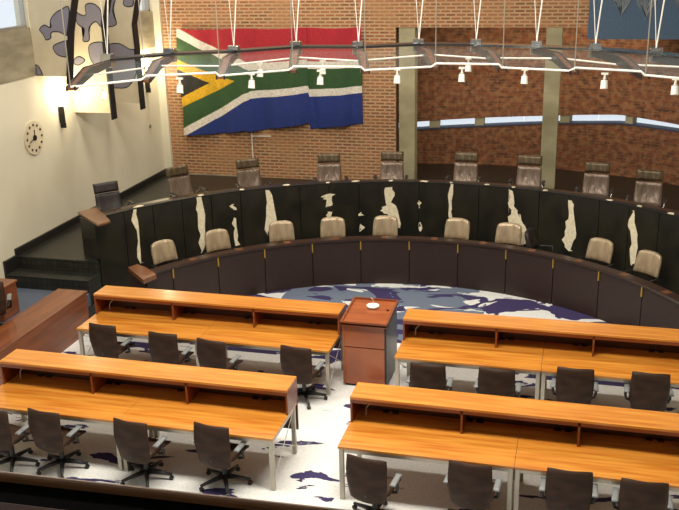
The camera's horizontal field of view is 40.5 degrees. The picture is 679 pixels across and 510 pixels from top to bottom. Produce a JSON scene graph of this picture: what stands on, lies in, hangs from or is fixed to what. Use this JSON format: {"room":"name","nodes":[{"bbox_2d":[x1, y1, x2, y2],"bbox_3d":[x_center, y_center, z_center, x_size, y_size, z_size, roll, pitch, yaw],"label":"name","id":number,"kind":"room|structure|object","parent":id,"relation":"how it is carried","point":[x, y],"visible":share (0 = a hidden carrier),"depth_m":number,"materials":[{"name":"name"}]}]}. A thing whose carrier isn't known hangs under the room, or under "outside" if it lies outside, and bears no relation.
{"room":"courtroom","nodes":[
{"label":"courtroom","id":0,"kind":"room"},
{"bbox_2d":[0,47,164,278],"bbox_3d":[-7.559,0.401,12.956,0.300,4.150,23.600,4,19,14],"label":"wall","id":1,"kind":"structure","parent":0,"point":[40,192],"depth_m":18.86,"materials":[{"name":"white paint"}]},
{"bbox_2d":[0,0,26,31],"bbox_3d":[-7.291,-3.661,12.762,0.100,1.840,9.930,4,19,14],"label":"window","id":2,"kind":"structure","parent":1,"relation":"in","point":[20,2],"depth_m":17.42,"materials":[{"name":"silver metal"}]},
{"bbox_2d":[13,0,30,30],"bbox_3d":[-6.039,-5.643,17.249,0.270,2.800,0.220,4,19,14],"label":"trim","id":3,"kind":"structure","parent":1,"relation":"attached to","point":[16,7],"depth_m":17.49,"materials":[{"name":"white paint"}]},
{"bbox_2d":[23,121,43,154],"bbox_3d":[-5.934,-2.281,17.913,0.050,0.660,0.660,4,19,14],"label":"wall clock","id":4,"kind":"object","parent":1,"relation":"attached to","point":[33,136],"visible":1,"depth_m":17.88,"materials":[{"name":"beige plastic"}]},
{"bbox_2d":[27,0,78,83],"bbox_3d":[-5.323,-4.363,17.505,1.179,2.178,0.210,4,19,14],"label":"panel","id":5,"kind":"object","parent":1,"relation":"attached to","point":[45,16],"visible":0.98,"depth_m":17.52,"materials":[{"name":"beige fabric"}]},
{"bbox_2d":[35,65,41,75],"bbox_3d":[-5.817,-3.569,17.817,0.150,0.197,0.011,4,19,14],"label":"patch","id":6,"kind":"object","parent":5,"relation":"attached to","point":[38,67],"depth_m":17.81,"materials":[{"name":"grey paint"}]},
{"bbox_2d":[40,7,68,38],"bbox_3d":[-5.386,-4.381,17.418,0.659,0.597,0.011,4,19,14],"label":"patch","id":7,"kind":"object","parent":5,"relation":"attached to","point":[51,24],"depth_m":17.42,"materials":[{"name":"grey fabric"}]},
{"bbox_2d":[54,41,66,55],"bbox_3d":[-5.306,-3.932,17.550,0.310,0.305,0.011,4,19,14],"label":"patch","id":8,"kind":"object","parent":5,"relation":"attached to","point":[59,46],"depth_m":17.55,"materials":[{"name":"grey fabric"}]},
{"bbox_2d":[57,92,66,127],"bbox_3d":[-5.648,-2.943,18.733,0.120,0.720,0.080,4,19,14],"label":"wall sconce","id":9,"kind":"object","parent":1,"relation":"attached to","point":[61,111],"visible":1,"depth_m":18.72,"materials":[{"name":"black metal"}]},
{"bbox_2d":[0,11,155,83],"bbox_3d":[-7.616,-3.293,11.705,0.360,3.650,23.600,4,19,14],"label":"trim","id":10,"kind":"structure","parent":1,"relation":"attached to","point":[17,61],"depth_m":17.36,"materials":[{"name":"concrete"}]},
{"bbox_2d":[3,169,165,274],"bbox_3d":[-5.719,-0.366,19.232,0.050,0.620,10.100,4,19,14],"label":"baseboard","id":11,"kind":"structure","parent":1,"relation":"attached to","point":[11,264],"depth_m":18.70,"materials":[{"name":"black wood"}]},
{"bbox_2d":[72,0,116,119],"bbox_3d":[-4.988,-4.263,18.823,1.186,2.973,0.210,4,19,14],"label":"panel","id":12,"kind":"object","parent":1,"relation":"attached to","point":[89,40],"visible":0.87,"depth_m":18.82,"materials":[{"name":"beige paint"}]},
{"bbox_2d":[74,57,83,64],"bbox_3d":[-5.344,-3.987,18.919,0.237,0.156,0.011,4,19,14],"label":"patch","id":13,"kind":"object","parent":12,"relation":"attached to","point":[77,60],"depth_m":18.92,"materials":[{"name":"grey fabric"}]},
{"bbox_2d":[76,4,100,40],"bbox_3d":[-5.073,-4.692,18.602,0.611,0.732,0.011,4,19,14],"label":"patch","id":14,"kind":"object","parent":12,"relation":"on","point":[88,19],"depth_m":18.60,"materials":[{"name":"grey fabric"}]},
{"bbox_2d":[89,43,102,63],"bbox_3d":[-4.952,-4.097,18.772,0.316,0.456,0.011,4,19,14],"label":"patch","id":15,"kind":"object","parent":12,"relation":"attached to","point":[95,49],"depth_m":18.76,"materials":[{"name":"grey fabric"}]},
{"bbox_2d":[108,0,145,109],"bbox_3d":[-4.667,-4.660,20.074,1.137,2.954,0.210,4,19,14],"label":"panel","id":16,"kind":"object","parent":1,"relation":"attached to","point":[123,34],"visible":0.71,"depth_m":20.04,"materials":[{"name":"beige fabric"}]},
{"bbox_2d":[108,0,115,25],"bbox_3d":[-4.934,-5.283,19.837,0.311,0.717,0.011,4,19,14],"label":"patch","id":17,"kind":"object","parent":16,"relation":"attached to","point":[112,16],"depth_m":19.86,"materials":[{"name":"grey fabric"}]},
{"bbox_2d":[110,44,135,87],"bbox_3d":[-4.798,-4.142,20.190,0.715,0.951,0.011,4,19,14],"label":"patch","id":18,"kind":"object","parent":16,"relation":"attached to","point":[118,49],"depth_m":20.15,"materials":[{"name":"grey paint"}]},
{"bbox_2d":[123,0,132,5],"bbox_3d":[-4.512,-5.394,19.681,0.228,0.155,0.011,4,19,14],"label":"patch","id":19,"kind":"object","parent":16,"relation":"attached to","point":[125,2],"depth_m":19.68,"materials":[{"name":"grey fabric"}]},
{"bbox_2d":[145,63,150,92],"bbox_3d":[-4.649,-4.290,22.289,0.120,0.720,0.080,4,19,14],"label":"wall sconce","id":20,"kind":"object","parent":1,"relation":"attached to","point":[147,84],"visible":0.66,"depth_m":22.33,"materials":[{"name":"black metal"}]},
{"bbox_2d":[0,471,346,509],"bbox_3d":[-0.516,0.800,1.568,2.800,0.746,0.364,3,19,12],"label":"rail","id":21,"kind":"object","parent":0,"point":[18,491],"visible":1,"depth_m":1.57,"materials":[{"name":"brown wood"}]},
{"bbox_2d":[0,283,678,509],"bbox_3d":[0.976,2.506,12.777,16.550,0.100,26.300,4,19,14],"label":"floor","id":22,"kind":"structure","parent":0,"point":[310,476],"depth_m":12.55,"materials":[{"name":"carpet"}]},
{"bbox_2d":[0,411,39,471],"bbox_3d":[-4.296,2.315,12.024,0.674,0.969,0.659,6,20,21],"label":"office chair","id":23,"kind":"object","parent":22,"relation":"on","point":[10,434],"visible":0.9,"depth_m":11.88,"materials":[{"name":"black leather"}]},
{"bbox_2d":[0,289,88,385],"bbox_3d":[-5.216,1.580,14.637,0.580,0.740,3.930,4,19,14],"label":"desk","id":24,"kind":"object","parent":22,"relation":"on","point":[50,324],"visible":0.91,"depth_m":15.31,"materials":[{"name":"brown wood"}]},
{"bbox_2d":[0,288,90,322],"bbox_3d":[-5.802,1.322,15.898,1.750,0.450,2.900,4,19,14],"label":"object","id":25,"kind":"structure","parent":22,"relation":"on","point":[27,298],"depth_m":16.87,"materials":[{"name":"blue carpet"}]},
{"bbox_2d":[0,281,11,325],"bbox_3d":[-5.704,0.818,15.159,0.674,0.969,0.659,-6,19,-13],"label":"office chair","id":26,"kind":"object","parent":25,"relation":"on","point":[4,302],"visible":0.71,"depth_m":14.93,"materials":[{"name":"black leather"}]},
{"bbox_2d":[0,278,19,321],"bbox_3d":[-6.061,0.760,15.941,0.860,0.600,0.500,4,19,14],"label":"desk","id":27,"kind":"object","parent":25,"relation":"on","point":[9,284],"visible":0.59,"depth_m":15.90,"materials":[{"name":"brown wood"}]},
{"bbox_2d":[5,255,101,317],"bbox_3d":[-5.321,0.652,17.103,2.000,0.930,0.930,4,19,14],"label":"steps","id":28,"kind":"structure","parent":22,"relation":"on","point":[42,273],"depth_m":17.23,"materials":[{"name":"stone"}]},
{"bbox_2d":[27,408,89,477],"bbox_3d":[-3.623,2.325,11.949,0.674,0.969,0.659,6,20,21],"label":"office chair","id":29,"kind":"object","parent":22,"relation":"on","point":[47,432],"visible":0.94,"depth_m":11.66,"materials":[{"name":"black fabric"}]},
{"bbox_2d":[89,323,134,358],"bbox_3d":[-3.564,1.438,14.581,0.674,0.969,0.659,6,20,20],"label":"office chair","id":30,"kind":"object","parent":22,"relation":"on","point":[103,338],"visible":0.84,"depth_m":14.25,"materials":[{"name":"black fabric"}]},
{"bbox_2d":[113,417,173,486],"bbox_3d":[-2.462,2.398,11.651,0.674,0.969,0.659,6,20,21],"label":"office chair","id":31,"kind":"object","parent":22,"relation":"on","point":[134,445],"visible":0.91,"depth_m":11.36,"materials":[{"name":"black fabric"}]},
{"bbox_2d":[0,349,298,490],"bbox_3d":[-2.692,2.136,12.254,4.168,1.096,1.026,4,19,14],"label":"desk","id":32,"kind":"object","parent":22,"relation":"on","point":[254,406],"visible":0.91,"depth_m":12.17,"materials":[{"name":"brown wood"}]},
{"bbox_2d":[151,239,183,267],"bbox_3d":[-3.263,0.295,17.768,0.675,1.093,0.645,-16,24,-38],"label":"chair","id":33,"kind":"object","parent":22,"relation":"on","point":[163,250],"visible":0.63,"depth_m":17.79,"materials":[{"name":"beige leather"}]},
{"bbox_2d":[148,331,193,364],"bbox_3d":[-2.567,1.537,14.217,0.674,0.969,0.659,5,20,19],"label":"office chair","id":34,"kind":"object","parent":22,"relation":"on","point":[163,347],"visible":0.69,"depth_m":13.87,"materials":[{"name":"black leather"}]},
{"bbox_2d":[76,285,345,394],"bbox_3d":[-2.034,1.313,14.653,4.168,1.096,1.026,4,19,14],"label":"desk","id":35,"kind":"object","parent":22,"relation":"on","point":[263,323],"visible":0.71,"depth_m":14.62,"materials":[{"name":"brown wood"}]},
{"bbox_2d":[204,229,233,254],"bbox_3d":[-2.333,0.076,18.352,0.675,1.093,0.645,-12,21,-29],"label":"chair","id":36,"kind":"object","parent":22,"relation":"on","point":[215,239],"visible":0.54,"depth_m":18.39,"materials":[{"name":"beige leather"}]},
{"bbox_2d":[196,338,242,369],"bbox_3d":[-1.779,1.620,13.916,0.674,0.969,0.659,7,20,24],"label":"office chair","id":37,"kind":"object","parent":22,"relation":"on","point":[210,354],"visible":0.69,"depth_m":13.57,"materials":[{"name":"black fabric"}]},
{"bbox_2d":[193,421,252,495],"bbox_3d":[-1.446,2.423,11.508,0.674,0.969,0.659,6,20,22],"label":"office chair","id":38,"kind":"object","parent":22,"relation":"on","point":[214,448],"visible":1,"depth_m":11.21,"materials":[{"name":"brown leather"}]},
{"bbox_2d":[267,220,294,242],"bbox_3d":[-1.140,-0.104,18.807,0.675,1.093,0.645,-5,19,-12],"label":"chair","id":39,"kind":"object","parent":22,"relation":"on","point":[282,230],"visible":0.56,"depth_m":18.87,"materials":[{"name":"beige leather"}]},
{"bbox_2d":[278,345,327,408],"bbox_3d":[-0.525,1.690,13.624,0.674,0.969,0.659,6,20,21],"label":"office chair","id":40,"kind":"object","parent":22,"relation":"on","point":[294,361],"visible":0.9,"depth_m":13.31,"materials":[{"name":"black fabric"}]},
{"bbox_2d":[317,217,344,237],"bbox_3d":[-0.139,-0.188,18.986,0.675,1.093,0.645,0,19,3],"label":"chair","id":41,"kind":"object","parent":22,"relation":"on","point":[329,226],"visible":0.56,"depth_m":19.04,"materials":[{"name":"beige leather"}]},
{"bbox_2d":[20,163,678,260],"bbox_3d":[3.047,-0.547,20.091,16.550,0.930,9.550,4,19,14],"label":"platform","id":42,"kind":"object","parent":22,"relation":"on","point":[68,244],"visible":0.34,"depth_m":22.05,"materials":[{"name":"stone"}]},
{"bbox_2d":[92,181,135,210],"bbox_3d":[-4.503,-0.854,18.351,0.750,1.094,0.789,-13,22,-31],"label":"chair","id":43,"kind":"object","parent":42,"relation":"on","point":[105,201],"visible":0.64,"depth_m":18.43,"materials":[{"name":"leather"}]},
{"bbox_2d":[165,165,207,196],"bbox_3d":[-3.208,-1.230,19.262,0.750,1.169,0.789,-15,23,-35],"label":"chair","id":44,"kind":"object","parent":42,"relation":"on","point":[181,185],"visible":0.69,"depth_m":19.33,"materials":[{"name":"brown leather"}]},
{"bbox_2d":[235,158,272,187],"bbox_3d":[-1.868,-1.425,19.747,0.750,1.169,0.789,-8,20,-20],"label":"chair","id":45,"kind":"object","parent":42,"relation":"on","point":[246,177],"visible":0.62,"depth_m":19.85,"materials":[{"name":"brown leather"}]},
{"bbox_2d":[313,153,348,180],"bbox_3d":[-0.196,-1.572,20.068,0.750,1.169,0.789,-3,19,-5],"label":"chair","id":46,"kind":"object","parent":42,"relation":"on","point":[332,170],"visible":0.55,"depth_m":20.19,"materials":[{"name":"brown leather"}]},
{"bbox_2d":[373,151,408,178],"bbox_3d":[1.131,-1.616,20.109,0.750,1.169,0.789,1,19,7],"label":"chair","id":47,"kind":"object","parent":42,"relation":"on","point":[388,170],"visible":0.6,"depth_m":20.23,"materials":[{"name":"brown leather"}]},
{"bbox_2d":[399,27,417,178],"bbox_3d":[1.629,-3.527,21.830,0.380,3.670,0.340,4,19,14],"label":"column","id":48,"kind":"structure","parent":42,"relation":"on","point":[408,77],"depth_m":21.66,"materials":[{"name":"concrete"}]},
{"bbox_2d":[445,152,481,181],"bbox_3d":[2.688,-1.571,19.868,0.750,1.169,0.789,4,19,15],"label":"chair","id":49,"kind":"object","parent":42,"relation":"on","point":[463,171],"visible":0.6,"depth_m":19.98,"materials":[{"name":"brown leather"}]},
{"bbox_2d":[508,155,545,186],"bbox_3d":[3.965,-1.459,19.447,0.750,1.169,0.789,5,20,18],"label":"chair","id":50,"kind":"object","parent":42,"relation":"on","point":[526,175],"visible":0.62,"depth_m":19.56,"materials":[{"name":"brown leather"}]},
{"bbox_2d":[540,27,562,188],"bbox_3d":[4.824,-3.325,21.010,0.350,3.670,0.340,4,19,14],"label":"column","id":51,"kind":"structure","parent":42,"relation":"on","point":[554,36],"depth_m":20.88,"materials":[{"name":"concrete"}]},
{"bbox_2d":[575,162,613,196],"bbox_3d":[5.177,-1.235,18.696,0.750,1.169,0.789,5,20,19],"label":"chair","id":52,"kind":"object","parent":42,"relation":"on","point":[596,183],"visible":0.66,"depth_m":18.80,"materials":[{"name":"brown leather"}]},
{"bbox_2d":[625,169,666,207],"bbox_3d":[5.992,-1.014,17.983,0.750,1.169,0.789,6,20,22],"label":"chair","id":53,"kind":"object","parent":42,"relation":"on","point":[646,192],"visible":0.66,"depth_m":18.08,"materials":[{"name":"brown leather"}]},
{"bbox_2d":[340,297,398,384],"bbox_3d":[0.476,1.359,14.259,0.717,1.149,0.876,4,19,14],"label":"lectern","id":54,"kind":"object","parent":22,"relation":"on","point":[369,336],"visible":0.91,"depth_m":13.96,"materials":[{"name":"brown wood"}]},
{"bbox_2d":[367,298,378,308],"bbox_3d":[0.515,0.748,14.214,0.198,0.135,0.169,6,20,22],"label":"microphone base","id":55,"kind":"object","parent":54,"relation":"on","point":[373,305],"visible":1,"depth_m":14.20,"materials":[{"name":"white plastic"}]},
{"bbox_2d":[343,453,401,509],"bbox_3d":[0.416,2.646,10.716,0.674,0.969,0.659,7,20,23],"label":"office chair","id":56,"kind":"object","parent":22,"relation":"on","point":[368,481],"visible":1,"depth_m":10.40,"materials":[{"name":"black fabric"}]},
{"bbox_2d":[78,179,678,294],"bbox_3d":[1.720,-0.118,17.669,12.988,1.720,4.625,4,19,14],"label":"bench","id":57,"kind":"object","parent":22,"relation":"on","point":[121,238],"visible":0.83,"depth_m":18.57,"materials":[{"name":"black wood"}]},
{"bbox_2d":[79,179,678,218],"bbox_3d":[1.658,-0.912,17.642,12.619,0.045,4.207,4,19,14],"label":"countertop","id":58,"kind":"structure","parent":57,"relation":"on","point":[616,199],"depth_m":18.79,"materials":[{"name":"brown wood"}]},
{"bbox_2d":[370,215,397,235],"bbox_3d":[0.919,-0.216,18.997,0.675,1.093,0.645,3,19,12],"label":"chair","id":59,"kind":"object","parent":22,"relation":"on","point":[383,225],"visible":0.56,"depth_m":19.06,"materials":[{"name":"beige leather"}]},
{"bbox_2d":[128,236,678,328],"bbox_3d":[1.457,0.579,16.813,10.258,0.956,3.722,4,19,14],"label":"curved desk","id":60,"kind":"object","parent":22,"relation":"on","point":[604,293],"visible":0.93,"depth_m":17.62,"materials":[{"name":"black wood"}]},
{"bbox_2d":[406,362,452,390],"bbox_3d":[1.288,1.857,13.002,0.674,0.969,0.659,4,19,14],"label":"office chair","id":61,"kind":"object","parent":22,"relation":"on","point":[427,376],"visible":0.48,"depth_m":12.63,"materials":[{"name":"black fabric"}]},
{"bbox_2d":[440,217,469,239],"bbox_3d":[2.332,-0.158,18.729,0.675,1.093,0.645,7,20,23],"label":"chair","id":62,"kind":"object","parent":22,"relation":"on","point":[459,228],"visible":0.54,"depth_m":18.78,"materials":[{"name":"beige leather"}]},
{"bbox_2d":[443,460,501,509],"bbox_3d":[1.543,2.671,10.564,0.674,0.969,0.659,5,20,19],"label":"office chair","id":63,"kind":"object","parent":22,"relation":"on","point":[470,486],"visible":1,"depth_m":10.23,"materials":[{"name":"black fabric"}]},
{"bbox_2d":[473,367,521,397],"bbox_3d":[2.208,1.902,12.805,0.674,0.969,0.659,4,19,16],"label":"office chair","id":64,"kind":"object","parent":22,"relation":"on","point":[498,382],"visible":0.53,"depth_m":12.44,"materials":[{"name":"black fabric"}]},
{"bbox_2d":[492,222,523,246],"bbox_3d":[3.302,-0.047,18.332,0.675,1.093,0.645,8,21,25],"label":"chair","id":65,"kind":"object","parent":22,"relation":"on","point":[506,232],"visible":0.53,"depth_m":18.38,"materials":[{"name":"beige leather"}]},
{"bbox_2d":[338,382,678,509],"bbox_3d":[2.125,2.437,11.027,4.168,1.096,1.026,4,19,14],"label":"desk","id":66,"kind":"object","parent":22,"relation":"on","point":[518,437],"visible":0.97,"depth_m":11.00,"materials":[{"name":"brown wood"}]},
{"bbox_2d":[394,308,678,399],"bbox_3d":[2.944,1.628,13.374,4.168,1.096,1.026,4,19,14],"label":"desk","id":67,"kind":"object","parent":22,"relation":"on","point":[536,346],"visible":0.94,"depth_m":13.37,"materials":[{"name":"brown wood"}]},
{"bbox_2d":[524,228,552,252],"bbox_3d":[3.936,0.048,18.006,0.645,1.093,0.675,8,21,27],"label":"chair","id":68,"kind":"object","parent":22,"relation":"on","point":[531,239],"visible":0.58,"depth_m":17.99,"materials":[{"name":"black leather"}]},
{"bbox_2d":[539,467,598,509],"bbox_3d":[2.583,2.704,10.396,0.674,0.969,0.659,4,19,14],"label":"office chair","id":69,"kind":"object","parent":22,"relation":"on","point":[563,489],"visible":1,"depth_m":10.04,"materials":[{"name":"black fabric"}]},
{"bbox_2d":[550,367,598,404],"bbox_3d":[3.254,1.889,12.771,0.674,0.969,0.659,4,19,14],"label":"office chair","id":70,"kind":"object","parent":22,"relation":"on","point":[572,385],"visible":0.72,"depth_m":12.43,"materials":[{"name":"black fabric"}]},
{"bbox_2d":[578,237,613,267],"bbox_3d":[4.761,0.271,17.285,0.645,1.093,0.675,-18,25,-40],"label":"chair","id":71,"kind":"object","parent":22,"relation":"on","point":[601,249],"visible":0.57,"depth_m":17.29,"materials":[{"name":"beige leather"}]},
{"bbox_2d":[622,250,661,284],"bbox_3d":[5.394,0.503,16.553,0.645,1.093,0.675,-14,22,-33],"label":"chair","id":72,"kind":"object","parent":22,"relation":"on","point":[649,262],"visible":0.52,"depth_m":16.53,"materials":[{"name":"beige leather"}]},
{"bbox_2d":[611,478,673,509],"bbox_3d":[3.327,2.764,10.165,0.674,0.969,0.659,4,19,15],"label":"office chair","id":73,"kind":"object","parent":22,"relation":"on","point":[632,494],"visible":1,"depth_m":9.79,"materials":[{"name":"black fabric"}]},
{"bbox_2d":[624,371,673,411],"bbox_3d":[4.207,1.929,12.585,0.674,0.969,0.659,4,19,14],"label":"office chair","id":74,"kind":"object","parent":22,"relation":"on","point":[647,391],"visible":0.82,"depth_m":12.24,"materials":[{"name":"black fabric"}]},
{"bbox_2d":[160,0,589,179],"bbox_3d":[3.519,-4.476,20.962,16.550,7.800,0.350,4,19,14],"label":"wall","id":75,"kind":"structure","parent":0,"point":[290,152],"depth_m":21.98,"materials":[{"name":"orange brick"}]},
{"bbox_2d":[140,0,149,12],"bbox_3d":[-5.330,-6.042,19.812,0.100,1.910,5.080,4,19,14],"label":"window","id":76,"kind":"structure","parent":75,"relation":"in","point":[147,7],"depth_m":22.33,"materials":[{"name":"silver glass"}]},
{"bbox_2d":[141,0,172,167],"bbox_3d":[-4.535,-5.400,22.806,0.450,6.870,0.400,4,19,14],"label":"trim","id":77,"kind":"structure","parent":75,"relation":"attached to","point":[154,5],"depth_m":23.02,"materials":[{"name":"beige paint"}]},
{"bbox_2d":[189,173,236,175],"bbox_3d":[-3.183,-2.041,23.456,1.450,0.030,0.030,4,19,14],"label":"baseboard","id":78,"kind":"structure","parent":75,"relation":"attached to","point":[189,173],"depth_m":23.45,"materials":[{"name":"wood"}]},
{"bbox_2d":[251,132,270,157],"bbox_3d":[-1.928,-2.498,22.922,0.514,1.140,0.028,4,19,14],"label":"stand","id":79,"kind":"object","parent":75,"relation":"attached to","point":[251,132],"visible":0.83,"depth_m":22.83,"materials":[{"name":"white metal"}]},
{"bbox_2d":[176,27,362,135],"bbox_3d":[-1.730,-4.137,22.253,4.661,2.665,0.161,3,19,14],"label":"flag","id":80,"kind":"object","parent":75,"relation":"attached to","point":[210,105],"visible":0.92,"depth_m":22.22,"materials":[{"name":"multicoloured fabric"}]},
{"bbox_2d":[417,27,678,185],"bbox_3d":[3.615,-3.475,22.371,12.108,5.000,2.871,4,19,14],"label":"wall","id":81,"kind":"structure","parent":0,"point":[486,92],"depth_m":22.85,"materials":[{"name":"brick"}]},
{"bbox_2d":[429,115,636,127],"bbox_3d":[3.625,-2.999,22.529,12.080,0.827,2.837,4,19,14],"label":"trim","id":82,"kind":"structure","parent":81,"relation":"attached to","point":[563,118],"depth_m":22.92,"materials":[{"name":"paint"}]},
{"bbox_2d":[417,121,678,131],"bbox_3d":[4.193,-3.079,22.867,9.980,0.557,1.819,5,20,19],"label":"trim","id":83,"kind":"structure","parent":81,"relation":"attached to","point":[638,124],"depth_m":23.12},
{"bbox_2d":[587,0,678,38],"bbox_3d":[7.128,-5.934,19.149,3.650,2.840,0.073,4,19,14],"label":"tapestry","id":84,"kind":"object","parent":81,"relation":"attached to","point":[619,19],"visible":0.99,"depth_m":19.68,"materials":[{"name":"blue fabric"}]},
{"bbox_3d":[0.297,-5.545,8.757,16.850,0.150,23.650,4,19,14],"label":"ceiling","id":85,"kind":"structure","parent":0,"visible":0},
{"bbox_2d":[60,0,678,99],"bbox_3d":[1.032,-4.987,14.351,11.099,4.511,5.752,4,19,14],"label":"lighting truss","id":86,"kind":"object","parent":85,"relation":"hanging from","point":[656,54],"depth_m":15.11,"materials":[{"name":"grey metal"}]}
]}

